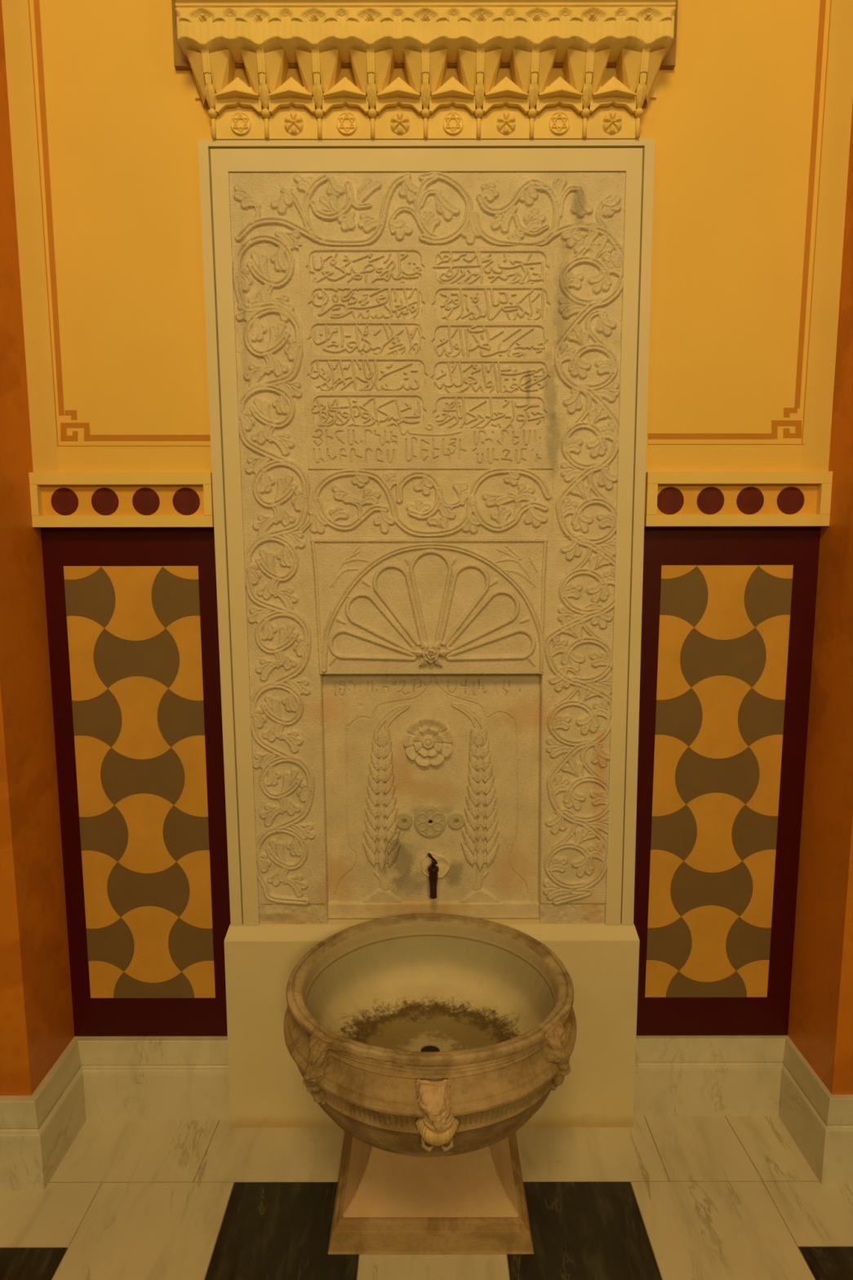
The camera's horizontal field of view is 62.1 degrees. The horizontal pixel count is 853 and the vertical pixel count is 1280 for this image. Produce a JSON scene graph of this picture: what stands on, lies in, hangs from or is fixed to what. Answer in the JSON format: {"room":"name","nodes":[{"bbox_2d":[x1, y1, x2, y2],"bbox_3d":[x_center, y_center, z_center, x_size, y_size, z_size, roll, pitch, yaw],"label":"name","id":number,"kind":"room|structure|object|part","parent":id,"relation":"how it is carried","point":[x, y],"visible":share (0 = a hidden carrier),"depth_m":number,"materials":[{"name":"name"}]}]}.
{"room":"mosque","nodes":[
{"label":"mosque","id":0,"kind":"room"},
{"bbox_2d":[0,0,74,1095],"bbox_3d":[-3.505,-0.397,1.855,4.990,3.650,0.473,0,7,0],"label":"wall","id":1,"kind":"structure","parent":0,"point":[37,1017],"depth_m":1.77,"materials":[{"name":"paint"}]},
{"bbox_2d":[0,1035,230,1190],"bbox_3d":[-3.222,1.268,1.913,5.352,0.230,0.261,0,7,0],"label":"baseboard","id":2,"kind":"structure","parent":1,"relation":"attached to","point":[120,1077],"depth_m":2.00,"materials":[{"name":"grey stone"}]},
{"bbox_2d":[0,1115,852,1279],"bbox_3d":[0.002,1.920,-2.283,12.000,0.060,9.250,0,7,0],"label":"floor","id":3,"kind":"structure","parent":0,"point":[660,1197],"depth_m":1.75,"materials":[{"name":"stone"}]},
{"bbox_2d":[327,1131,533,1254],"bbox_3d":[0.010,1.217,1.788,0.475,0.351,0.362,0,7,0],"label":"pedestal","id":4,"kind":"object","parent":3,"relation":"on","point":[474,1202],"visible":0.44,"depth_m":1.67,"materials":[{"name":"stone"}]},
{"bbox_2d":[283,913,576,1156],"bbox_3d":[0.007,0.914,1.614,0.654,0.290,0.631,0,7,0],"label":"stone basin","id":5,"kind":"object","parent":4,"relation":"on","point":[416,1034],"visible":1,"depth_m":1.63,"materials":[{"name":"stone"}]},
{"bbox_3d":[0.008,0.872,1.629,0.574,0.194,0.518,0,7,0],"label":"bowl","id":6,"kind":"part","parent":5,"relation":"part of","materials":[{"name":"stone"}]},
{"bbox_2d":[224,918,639,1127],"bbox_3d":[0.015,1.072,1.987,1.130,0.591,0.064,0,7,0],"label":"plinth block","id":7,"kind":"object","parent":3,"relation":"on","point":[267,1089],"visible":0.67,"depth_m":1.95,"materials":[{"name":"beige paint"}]},
{"bbox_2d":[198,138,654,925],"bbox_3d":[0.009,-0.212,1.841,1.112,1.995,0.044,0,7,0],"label":"surround","id":8,"kind":"object","parent":7,"relation":"on","point":[218,158],"visible":0.93,"depth_m":1.78,"materials":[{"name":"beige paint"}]},
{"bbox_2d":[228,171,626,924],"bbox_3d":[0.006,-0.175,1.837,0.965,1.923,0.080,0,7,0],"label":"carved relief panel","id":9,"kind":"object","parent":7,"relation":"on","point":[428,363],"visible":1,"depth_m":1.81,"materials":[{"name":"stone"}]},
{"bbox_2d":[420,852,450,898],"bbox_3d":[0.025,0.629,1.934,0.083,0.126,0.077,0,7,0],"label":"water tap","id":10,"kind":"object","parent":9,"relation":"attached to","point":[434,866],"visible":1,"depth_m":1.95,"materials":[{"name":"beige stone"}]},
{"bbox_3d":[0.016,0.591,1.905,0.030,0.044,0.011,-4,8,-27],"label":"handle","id":11,"kind":"part","parent":10,"relation":"part of","materials":[{"name":"brown metal"}]},
{"bbox_2d":[27,0,831,1036],"bbox_3d":[0.011,-0.415,1.957,2.082,3.650,0.268,0,7,0],"label":"wall","id":12,"kind":"structure","parent":0,"point":[731,123],"depth_m":1.78,"materials":[{"name":"yellow paint"}]},
{"bbox_2d":[1,0,58,472],"bbox_3d":[-0.978,-1.219,1.724,0.066,1.594,0.001,0,7,0],"label":"trim","id":13,"kind":"structure","parent":12,"relation":"attached to","point":[15,15],"depth_m":1.75,"materials":[{"name":"yellow paint"}]},
{"bbox_2d":[27,0,210,446],"bbox_3d":[-0.751,-1.253,1.720,0.397,1.527,0.002,0,7,0],"label":"trim","id":14,"kind":"structure","parent":12,"relation":"attached to","point":[64,426],"depth_m":1.77,"materials":[{"name":"brown paint"}]},
{"bbox_2d":[28,471,213,527],"bbox_3d":[-0.778,-0.360,1.828,0.462,0.137,0.044,0,7,0],"label":"frieze","id":15,"kind":"object","parent":12,"relation":"attached to","point":[170,499],"visible":0.99,"depth_m":1.82,"materials":[{"name":"yellow paint"}]},
{"bbox_2d":[63,565,215,998],"bbox_3d":[-0.778,0.411,1.942,0.354,1.220,0.006,0,7,0],"label":"panel","id":16,"kind":"object","parent":12,"relation":"attached to","point":[134,632],"visible":1,"depth_m":1.93,"materials":[{"name":"paint"}]},
{"bbox_2d":[171,0,677,139],"bbox_3d":[-0.004,-1.428,1.647,1.195,0.464,0.137,0,7,0],"label":"cornice","id":17,"kind":"structure","parent":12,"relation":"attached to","point":[264,69],"depth_m":1.65,"materials":[{"name":"yellow stone"}]},
{"bbox_2d":[644,564,793,997],"bbox_3d":[0.793,0.408,1.941,0.346,1.220,0.006,0,7,0],"label":"panel","id":18,"kind":"object","parent":12,"relation":"attached to","point":[724,629],"visible":1,"depth_m":1.93,"materials":[{"name":"paint"}]},
{"bbox_2d":[644,471,832,526],"bbox_3d":[0.797,-0.362,1.828,0.469,0.137,0.044,0,7,0],"label":"frieze","id":19,"kind":"object","parent":12,"relation":"attached to","point":[740,498],"visible":0.99,"depth_m":1.81,"materials":[{"name":"yellow paint"}]},
{"bbox_2d":[648,0,831,444],"bbox_3d":[0.765,-1.256,1.720,0.403,1.525,0.002,0,7,0],"label":"trim","id":20,"kind":"structure","parent":12,"relation":"attached to","point":[775,424],"depth_m":1.77,"materials":[{"name":"brown paint"}]},
{"bbox_2d":[800,0,852,471],"bbox_3d":[0.996,-1.222,1.724,0.070,1.594,0.001,0,7,0],"label":"trim","id":21,"kind":"structure","parent":12,"relation":"attached to","point":[839,86],"depth_m":1.75,"materials":[{"name":"yellow paint"}]},
{"bbox_2d":[787,102,852,1094],"bbox_3d":[3.516,-0.407,1.854,4.968,3.650,0.473,0,7,0],"label":"wall","id":22,"kind":"structure","parent":0,"point":[820,1019],"depth_m":1.80,"materials":[{"name":"paint"}]},
{"bbox_2d":[633,1035,852,1184],"bbox_3d":[3.239,1.258,1.918,5.326,0.230,0.249,0,7,0],"label":"baseboard","id":23,"kind":"structure","parent":22,"relation":"attached to","point":[750,1075],"depth_m":2.02,"materials":[{"name":"grey stone"}]}
]}

